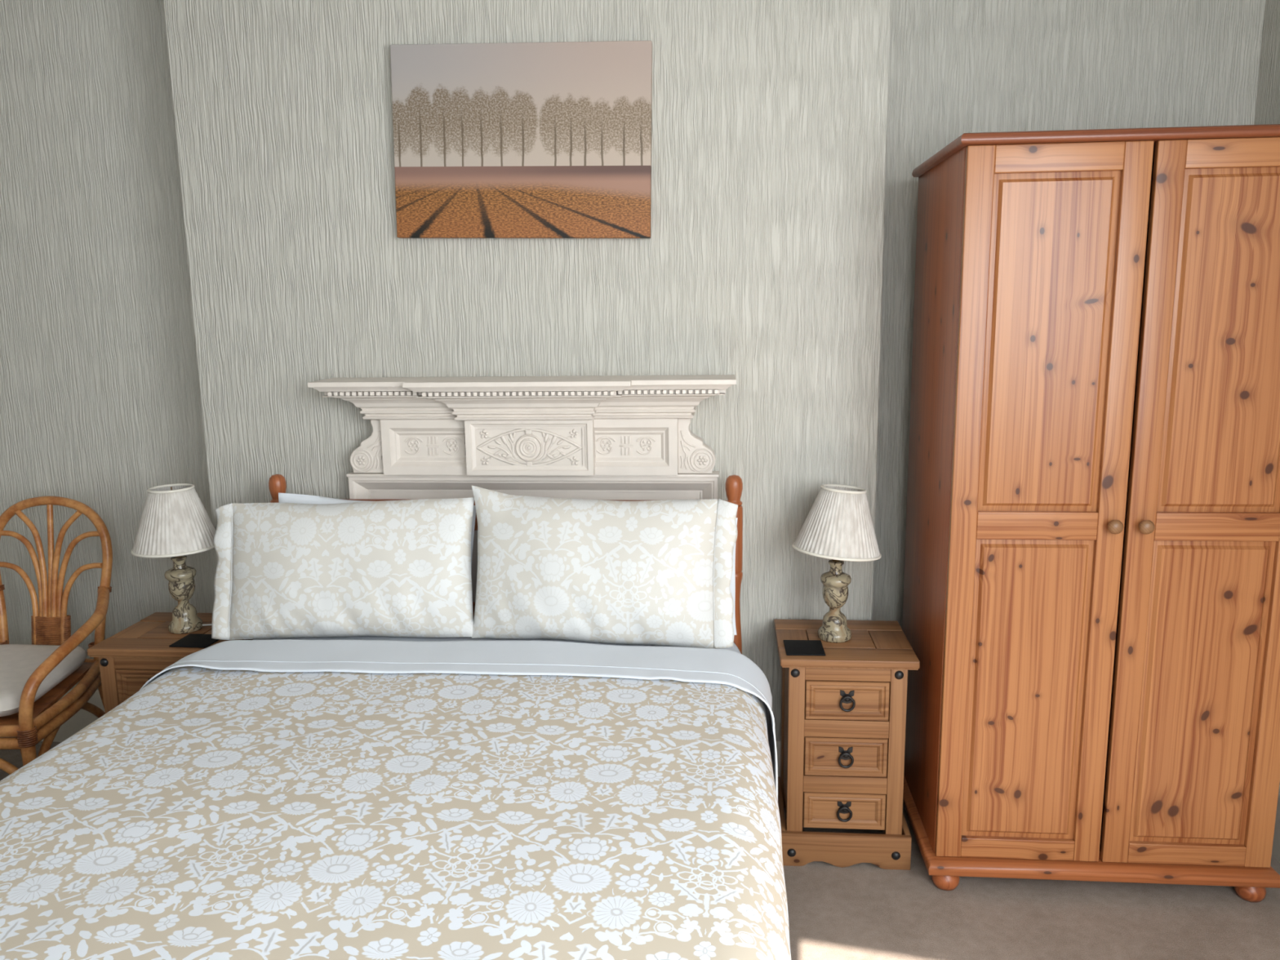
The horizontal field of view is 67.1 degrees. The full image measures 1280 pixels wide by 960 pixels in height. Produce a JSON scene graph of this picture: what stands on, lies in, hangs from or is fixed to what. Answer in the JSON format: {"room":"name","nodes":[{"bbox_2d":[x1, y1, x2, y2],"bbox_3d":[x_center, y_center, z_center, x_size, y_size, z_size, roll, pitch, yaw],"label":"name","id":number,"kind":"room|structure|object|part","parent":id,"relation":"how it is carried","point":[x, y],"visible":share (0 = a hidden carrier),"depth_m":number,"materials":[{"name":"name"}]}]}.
{"room":"bedroom","nodes":[
{"label":"bedroom","id":0,"kind":"room"},
{"bbox_2d":[0,0,216,689],"bbox_3d":[-2.128,-0.492,3.357,1.563,2.950,0.060,0,10,5],"label":"wall","id":1,"kind":"structure","parent":0,"point":[100,403],"depth_m":3.28,"materials":[{"name":"paper"}]},
{"bbox_2d":[40,689,105,742],"bbox_3d":[-2.083,0.869,3.558,1.503,0.198,0.020,0,10,5],"label":"baseboard","id":2,"kind":"structure","parent":1,"relation":"attached to","point":[82,718],"depth_m":3.55,"materials":[{"name":"beige paint"}]},
{"bbox_2d":[163,0,890,741],"bbox_3d":[-0.323,-0.464,3.062,2.085,2.950,0.340,0,10,5],"label":"wall","id":3,"kind":"structure","parent":0,"point":[761,264],"depth_m":2.85,"materials":[{"name":"paper"}]},
{"bbox_2d":[390,40,652,238],"bbox_3d":[-0.340,-0.970,2.777,0.746,0.533,0.034,1,10,5],"label":"picture","id":4,"kind":"object","parent":3,"relation":"attached to","point":[506,140],"visible":1,"depth_m":2.76},
{"bbox_2d":[775,740,780,777],"bbox_3d":[0.491,0.924,3.058,0.480,0.198,0.020,0,10,5],"label":"baseboard","id":5,"kind":"structure","parent":3,"relation":"attached to","point":[778,743],"depth_m":3.05,"materials":[{"name":"beige paint"}]},
{"bbox_2d":[0,741,1279,959],"bbox_3d":[-0.693,1.427,1.079,4.825,0.060,4.960,0,10,5],"label":"floor","id":6,"kind":"structure","parent":0,"point":[861,911],"depth_m":2.48,"materials":[{"name":"carpet"}]},
{"bbox_2d":[0,496,112,774],"bbox_3d":[-1.987,0.583,2.998,0.682,0.964,0.652,0,10,5],"label":"rattan chair","id":7,"kind":"object","parent":6,"relation":"on","point":[42,718],"visible":0.8,"depth_m":3.19,"materials":[{"name":"wicker"}]},
{"bbox_3d":[-2.012,0.702,2.716,0.598,0.033,0.049,0,10,5],"label":"seat rail","id":8,"kind":"part","parent":7,"relation":"part of","materials":[{"name":"wicker"}]},
{"bbox_3d":[-2.012,0.738,2.722,0.598,0.033,0.049,0,10,5],"label":"seat rail","id":9,"kind":"part","parent":7,"relation":"part of","materials":[{"name":"wicker"}]},
{"bbox_2d":[0,644,87,716],"bbox_3d":[-1.990,0.607,2.964,0.498,0.072,0.496,0,10,5],"label":"seat cushion","id":10,"kind":"object","parent":7,"relation":"on","point":[18,662],"visible":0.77,"depth_m":2.97,"materials":[{"name":"beige fabric"}]},
{"bbox_3d":[-1.712,0.727,2.983,0.099,0.673,0.598,-2,10,-6],"label":"arm","id":11,"kind":"part","parent":7,"relation":"part of","materials":[{"name":"wicker"}]},
{"bbox_3d":[-1.742,0.655,2.956,0.060,0.033,0.531,-2,10,-9],"label":"seat rail","id":12,"kind":"part","parent":7,"relation":"part of","materials":[{"name":"wicker"}]},
{"bbox_3d":[-1.741,0.691,2.963,0.060,0.033,0.531,-2,10,-9],"label":"seat rail","id":13,"kind":"part","parent":7,"relation":"part of","materials":[{"name":"wicker"}]},
{"bbox_3d":[-1.968,0.609,3.229,0.345,0.030,0.036,0,10,5],"label":"seat rail","id":14,"kind":"part","parent":7,"relation":"part of","materials":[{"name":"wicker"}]},
{"bbox_3d":[-1.786,0.803,3.283,0.032,0.425,0.107,3,11,20],"label":"leg","id":15,"kind":"part","parent":7,"relation":"part of","materials":[{"name":"wicker"}]},
{"bbox_2d":[87,612,253,713],"bbox_3d":[-1.385,0.756,2.970,0.370,0.610,0.356,0,10,5],"label":"nightstand","id":16,"kind":"object","parent":6,"relation":"on","point":[128,659],"visible":0.15,"depth_m":2.80,"materials":[{"name":"brown wood"}]},
{"bbox_3d":[-1.535,0.781,2.854,0.045,0.566,0.045,0,10,5],"label":"post","id":17,"kind":"part","parent":16,"relation":"part of","materials":[{"name":"brown wood"}]},
{"bbox_3d":[-1.529,0.465,2.942,0.087,0.020,0.149,0,10,5],"label":"inset panel","id":18,"kind":"part","parent":16,"relation":"part of","materials":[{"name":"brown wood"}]},
{"bbox_3d":[-1.401,0.601,2.802,0.225,0.111,0.030,0,10,5],"label":"drawer","id":19,"kind":"part","parent":16,"relation":"part of","materials":[{"name":"brown wood"}]},
{"bbox_3d":[-1.403,0.524,2.786,0.229,0.040,0.020,0,10,5],"label":"rail","id":20,"kind":"part","parent":16,"relation":"part of","materials":[{"name":"brown wood"}]},
{"bbox_2d":[130,483,216,634],"bbox_3d":[-1.371,0.234,2.905,0.268,0.440,0.275,0,10,5],"label":"table lamp","id":21,"kind":"object","parent":16,"relation":"on","point":[175,522],"visible":0.91,"depth_m":2.82,"materials":[{"name":"fabric"}]},
{"bbox_3d":[-1.387,0.025,2.855,0.128,0.008,0.128,-1,10,5],"label":"trim","id":22,"kind":"part","parent":21,"relation":"part of","materials":[{"name":"beige fabric"}]},
{"bbox_3d":[-1.381,0.198,2.886,0.249,0.008,0.249,-1,10,5],"label":"trim","id":23,"kind":"part","parent":21,"relation":"part of","materials":[{"name":"beige fabric"}]},
{"bbox_3d":[-1.384,0.112,2.870,0.244,0.176,0.244,-1,10,5],"label":"lamp shade","id":24,"kind":"part","parent":21,"relation":"part of","materials":[{"name":"fabric"}]},
{"bbox_2d":[168,633,219,648],"bbox_3d":[-1.291,0.469,2.821,0.113,0.004,0.105,0,10,7],"label":"coaster","id":25,"kind":"object","parent":16,"relation":"on","point":[192,640],"visible":0.8,"depth_m":2.81,"materials":[{"name":"black"}]},
{"bbox_3d":[-1.253,0.465,2.918,0.100,0.020,0.149,0,10,5],"label":"inset panel","id":26,"kind":"part","parent":16,"relation":"part of","materials":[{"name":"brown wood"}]},
{"bbox_2d":[268,474,742,653],"bbox_3d":[-0.488,0.687,1.979,1.425,1.073,2.022,0,10,5],"label":"bed","id":27,"kind":"object","parent":6,"relation":"on","point":[277,482],"visible":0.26,"depth_m":2.83,"materials":[{"name":"brown wood"}]},
{"bbox_3d":[-0.406,0.410,2.926,1.341,0.080,0.022,0,10,5],"label":"headboard rail","id":28,"kind":"part","parent":27,"relation":"part of","materials":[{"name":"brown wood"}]},
{"bbox_3d":[-0.410,0.104,2.871,1.341,0.092,0.026,0,10,5],"label":"headboard rail","id":29,"kind":"part","parent":27,"relation":"part of","materials":[{"name":"brown wood"}]},
{"bbox_3d":[0.280,0.557,2.893,0.054,0.984,0.054,0,10,5],"label":"post","id":30,"kind":"part","parent":27,"relation":"part of","materials":[{"name":"brown wood"}]},
{"bbox_3d":[-0.488,0.761,1.984,1.344,0.286,1.925,0,10,5],"label":"mattress","id":31,"kind":"object","parent":27,"relation":"on","visible":0},
{"bbox_2d":[0,666,791,959],"bbox_3d":[-0.538,0.854,1.789,1.646,0.532,1.662,0,10,5],"label":"duvet","id":32,"kind":"object","parent":31,"relation":"on","point":[209,814],"visible":0.95,"depth_m":1.71,"materials":[{"name":"fabric"}]},
{"bbox_2d":[140,635,777,800],"bbox_3d":[-0.465,0.594,2.657,1.651,0.357,0.524,0,10,5],"label":"sheet","id":33,"kind":"object","parent":31,"relation":"on","point":[353,654],"visible":0.64,"depth_m":2.48,"materials":[{"name":"white fabric"}]},
{"bbox_2d":[211,497,474,639],"bbox_3d":[-0.845,0.256,2.738,0.764,0.395,0.178,0,10,3],"label":"pillow","id":34,"kind":"object","parent":33,"relation":"on","point":[387,568],"visible":1,"depth_m":2.69,"materials":[{"name":"white fabric"}]},
{"bbox_2d":[278,493,475,572],"bbox_3d":[-0.786,0.239,2.850,0.624,0.399,0.091,0,10,3],"label":"pillow","id":35,"kind":"object","parent":33,"relation":"on","point":[282,497],"visible":0.02,"depth_m":2.85,"materials":[{"name":"white fabric"}]},
{"bbox_2d":[471,485,737,648],"bbox_3d":[-0.108,0.238,2.662,0.748,0.429,0.182,1,10,8],"label":"pillow","id":36,"kind":"object","parent":33,"relation":"on","point":[648,572],"visible":1,"depth_m":2.62,"materials":[{"name":"white fabric"}]},
{"bbox_2d":[730,517,737,635],"bbox_3d":[-0.048,0.277,2.791,0.658,0.339,0.093,0,10,3],"label":"pillow","id":37,"kind":"object","parent":33,"relation":"on","point":[733,576],"visible":0.02,"depth_m":2.77,"materials":[{"name":"white fabric"}]},
{"bbox_2d":[307,374,736,601],"bbox_3d":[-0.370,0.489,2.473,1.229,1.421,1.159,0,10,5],"label":"fireplace surround","id":38,"kind":"object","parent":6,"relation":"on","point":[575,437],"visible":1,"depth_m":2.85,"materials":[{"name":"paint"}]},
{"bbox_2d":[307,374,736,391],"bbox_3d":[-0.339,-0.279,2.809,1.229,0.029,0.222,0,10,5],"label":"shelf","id":39,"kind":"object","parent":38,"relation":"attached to","point":[685,383],"depth_m":2.73,"materials":[{"name":"paint"}]},
{"bbox_3d":[-0.336,-0.216,2.842,1.118,0.076,0.179,0,10,5],"label":"cornice","id":40,"kind":"part","parent":38,"relation":"part of","materials":[{"name":"paint"}]},
{"bbox_3d":[-0.321,0.505,3.030,1.127,1.055,0.063,0,10,5],"label":"hearth frame","id":41,"kind":"part","parent":38,"relation":"part of","materials":[{"name":"paint"}]},
{"bbox_2d":[773,618,919,870],"bbox_3d":[0.584,0.757,2.818,0.370,0.610,0.356,0,10,5],"label":"nightstand","id":42,"kind":"object","parent":6,"relation":"on","point":[843,710],"visible":0.97,"depth_m":2.68,"materials":[{"name":"brown wood"}]},
{"bbox_3d":[0.457,0.734,2.965,0.045,0.566,0.045,0,10,5],"label":"post","id":43,"kind":"part","parent":42,"relation":"part of","materials":[{"name":"brown wood"}]},
{"bbox_3d":[0.435,0.723,2.828,0.012,0.496,0.224,0,10,5],"label":"panel","id":44,"kind":"part","parent":42,"relation":"part of","materials":[{"name":"brown wood"}]},
{"bbox_3d":[0.440,0.465,2.791,0.087,0.020,0.149,0,10,5],"label":"inset panel","id":45,"kind":"part","parent":42,"relation":"part of","materials":[{"name":"brown wood"}]},
{"bbox_3d":[0.434,0.782,2.702,0.045,0.566,0.045,0,10,5],"label":"post","id":46,"kind":"part","parent":42,"relation":"part of","materials":[{"name":"brown wood"}]},
{"bbox_2d":[783,640,825,655],"bbox_3d":[0.458,0.468,2.696,0.106,0.004,0.115,0,10,4],"label":"coaster","id":47,"kind":"object","parent":42,"relation":"on","point":[793,647],"visible":1,"depth_m":2.69,"materials":[{"name":"black"}]},
{"bbox_2d":[791,484,881,643],"bbox_3d":[0.556,0.235,2.741,0.248,0.444,0.249,-3,11,-15],"label":"table lamp","id":48,"kind":"object","parent":42,"relation":"on","point":[838,526],"visible":1,"depth_m":2.66,"materials":[{"name":"fabric"}]},
{"bbox_3d":[0.556,0.199,2.735,0.249,0.008,0.249,3,8,-16],"label":"trim","id":49,"kind":"part","parent":48,"relation":"part of","materials":[{"name":"beige fabric"}]},
{"bbox_3d":[0.564,0.112,2.723,0.244,0.176,0.244,3,8,-16],"label":"lamp shade","id":50,"kind":"part","parent":48,"relation":"part of","materials":[{"name":"fabric"}]},
{"bbox_3d":[0.571,0.025,2.711,0.128,0.008,0.128,3,8,-16],"label":"trim","id":51,"kind":"part","parent":48,"relation":"part of","materials":[{"name":"beige fabric"}]},
{"bbox_3d":[0.572,0.923,2.708,0.225,0.106,0.030,0,10,5],"label":"drawer","id":52,"kind":"part","parent":42,"relation":"part of","materials":[{"name":"brown wood"}]},
{"bbox_3d":[0.570,0.915,2.695,0.038,0.039,0.016,0,10,5],"label":"handle","id":53,"kind":"part","parent":42,"relation":"part of","materials":[{"name":"black metal"}]},
{"bbox_3d":[0.570,0.846,2.692,0.229,0.048,0.020,0,10,5],"label":"rail","id":54,"kind":"part","parent":42,"relation":"part of","materials":[{"name":"brown wood"}]},
{"bbox_3d":[0.569,0.764,2.680,0.225,0.112,0.030,0,10,5],"label":"drawer","id":55,"kind":"part","parent":42,"relation":"part of","materials":[{"name":"brown wood"}]},
{"bbox_3d":[0.568,0.757,2.666,0.038,0.039,0.016,0,10,5],"label":"handle","id":56,"kind":"part","parent":42,"relation":"part of","materials":[{"name":"black metal"}]},
{"bbox_3d":[0.568,0.683,2.662,0.229,0.050,0.020,0,10,5],"label":"rail","id":57,"kind":"part","parent":42,"relation":"part of","materials":[{"name":"brown wood"}]},
{"bbox_3d":[0.567,0.601,2.650,0.225,0.111,0.030,0,10,5],"label":"drawer","id":58,"kind":"part","parent":42,"relation":"part of","materials":[{"name":"brown wood"}]},
{"bbox_3d":[0.566,0.594,2.637,0.038,0.039,0.016,0,10,5],"label":"handle","id":59,"kind":"part","parent":42,"relation":"part of","materials":[{"name":"black metal"}]},
{"bbox_3d":[0.566,0.525,2.634,0.229,0.040,0.020,0,10,5],"label":"rail","id":60,"kind":"part","parent":42,"relation":"part of","materials":[{"name":"brown wood"}]},
{"bbox_3d":[0.716,0.466,2.767,0.100,0.020,0.149,0,10,5],"label":"inset panel","id":61,"kind":"part","parent":42,"relation":"part of","materials":[{"name":"brown wood"}]},
{"bbox_3d":[0.707,0.782,2.678,0.045,0.566,0.045,0,10,5],"label":"post","id":62,"kind":"part","parent":42,"relation":"part of","materials":[{"name":"brown wood"}]},
{"bbox_2d":[902,124,1279,902],"bbox_3d":[1.226,0.100,2.656,0.894,1.944,0.616,0,10,5],"label":"wardrobe","id":63,"kind":"object","parent":6,"relation":"on","point":[1091,601],"visible":0.98,"depth_m":2.40,"materials":[{"name":"brown wood"}]},
{"bbox_3d":[0.814,0.060,2.715,0.020,1.822,0.557,0,10,5],"label":"panel","id":64,"kind":"part","parent":63,"relation":"part of","materials":[{"name":"brown wood"}]},
{"bbox_3d":[1.001,0.977,2.569,0.291,0.056,0.020,0,10,5],"label":"rail","id":65,"kind":"part","parent":63,"relation":"part of","materials":[{"name":"brown wood"}]},
{"bbox_3d":[0.995,0.548,2.494,0.291,0.815,0.016,0,10,5],"label":"panel","id":66,"kind":"part","parent":63,"relation":"part of","materials":[{"name":"brown wood"}]},
{"bbox_3d":[0.989,0.113,2.414,0.291,0.070,0.020,0,10,5],"label":"rail","id":67,"kind":"part","parent":63,"relation":"part of","materials":[{"name":"brown wood"}]},
{"bbox_3d":[0.989,0.110,2.413,0.419,1.818,0.021,0,10,5],"label":"door","id":68,"kind":"part","parent":63,"relation":"part of","materials":[{"name":"brown wood"}]},
{"bbox_3d":[0.983,-0.322,2.338,0.291,0.813,0.016,0,10,5],"label":"panel","id":69,"kind":"part","parent":63,"relation":"part of","materials":[{"name":"brown wood"}]},
{"bbox_3d":[0.977,-0.753,2.258,0.291,0.064,0.020,0,10,5],"label":"rail","id":70,"kind":"part","parent":63,"relation":"part of","materials":[{"name":"brown wood"}]},
{"bbox_3d":[1.214,-0.846,2.496,0.890,0.026,0.598,0,10,5],"label":"cornice","id":71,"kind":"part","parent":63,"relation":"part of","materials":[{"name":"brown wood"}]},
{"bbox_3d":[1.164,0.114,2.369,0.036,0.036,0.037,0,10,5],"label":"knob","id":72,"kind":"part","parent":63,"relation":"part of","materials":[{"name":"brown wood"}]},
{"bbox_3d":[1.251,0.012,2.946,0.812,1.822,0.012,0,10,5],"label":"panel","id":73,"kind":"part","parent":63,"relation":"part of","materials":[{"name":"brown wood"}]},
{"bbox_3d":[1.237,0.114,2.362,0.036,0.036,0.037,0,10,5],"label":"knob","id":74,"kind":"part","parent":63,"relation":"part of","materials":[{"name":"brown wood"}]},
{"bbox_3d":[1.429,0.978,2.532,0.292,0.056,0.020,0,10,5],"label":"rail","id":75,"kind":"part","parent":63,"relation":"part of","materials":[{"name":"brown wood"}]},
{"bbox_3d":[1.417,0.111,2.376,0.420,1.818,0.021,0,10,5],"label":"door","id":76,"kind":"part","parent":63,"relation":"part of","materials":[{"name":"brown wood"}]},
{"bbox_3d":[1.423,0.549,2.457,0.292,0.815,0.016,0,10,5],"label":"panel","id":77,"kind":"part","parent":63,"relation":"part of","materials":[{"name":"brown wood"}]},
{"bbox_3d":[1.417,0.114,2.377,0.292,0.070,0.020,0,10,5],"label":"rail","id":78,"kind":"part","parent":63,"relation":"part of","materials":[{"name":"brown wood"}]},
{"bbox_3d":[1.411,-0.321,2.300,0.292,0.813,0.016,0,10,5],"label":"panel","id":79,"kind":"part","parent":63,"relation":"part of","materials":[{"name":"brown wood"}]},
{"bbox_3d":[1.405,-0.752,2.221,0.292,0.064,0.020,0,10,5],"label":"rail","id":80,"kind":"part","parent":63,"relation":"part of","materials":[{"name":"brown wood"}]},
{"bbox_2d":[871,0,1265,628],"bbox_3d":[1.313,-0.485,3.058,1.177,2.950,0.060,0,10,5],"label":"wall","id":81,"kind":"structure","parent":0,"point":[957,68],"depth_m":2.91,"materials":[{"name":"paper"}]},
{"bbox_2d":[1253,0,1279,784],"bbox_3d":[1.659,-0.046,0.588,0.060,2.950,4.880,0,10,5],"label":"wall","id":82,"kind":"structure","parent":0,"point":[1268,97],"depth_m":2.80,"materials":[{"name":"paper"}]},
{"bbox_2d":[1271,784,1279,862],"bbox_3d":[1.650,1.281,0.982,0.020,0.198,4.580,0,10,5],"label":"baseboard","id":83,"kind":"structure","parent":82,"relation":"attached to","point":[1276,844],"depth_m":2.72,"materials":[{"name":"beige paint"}]}
]}

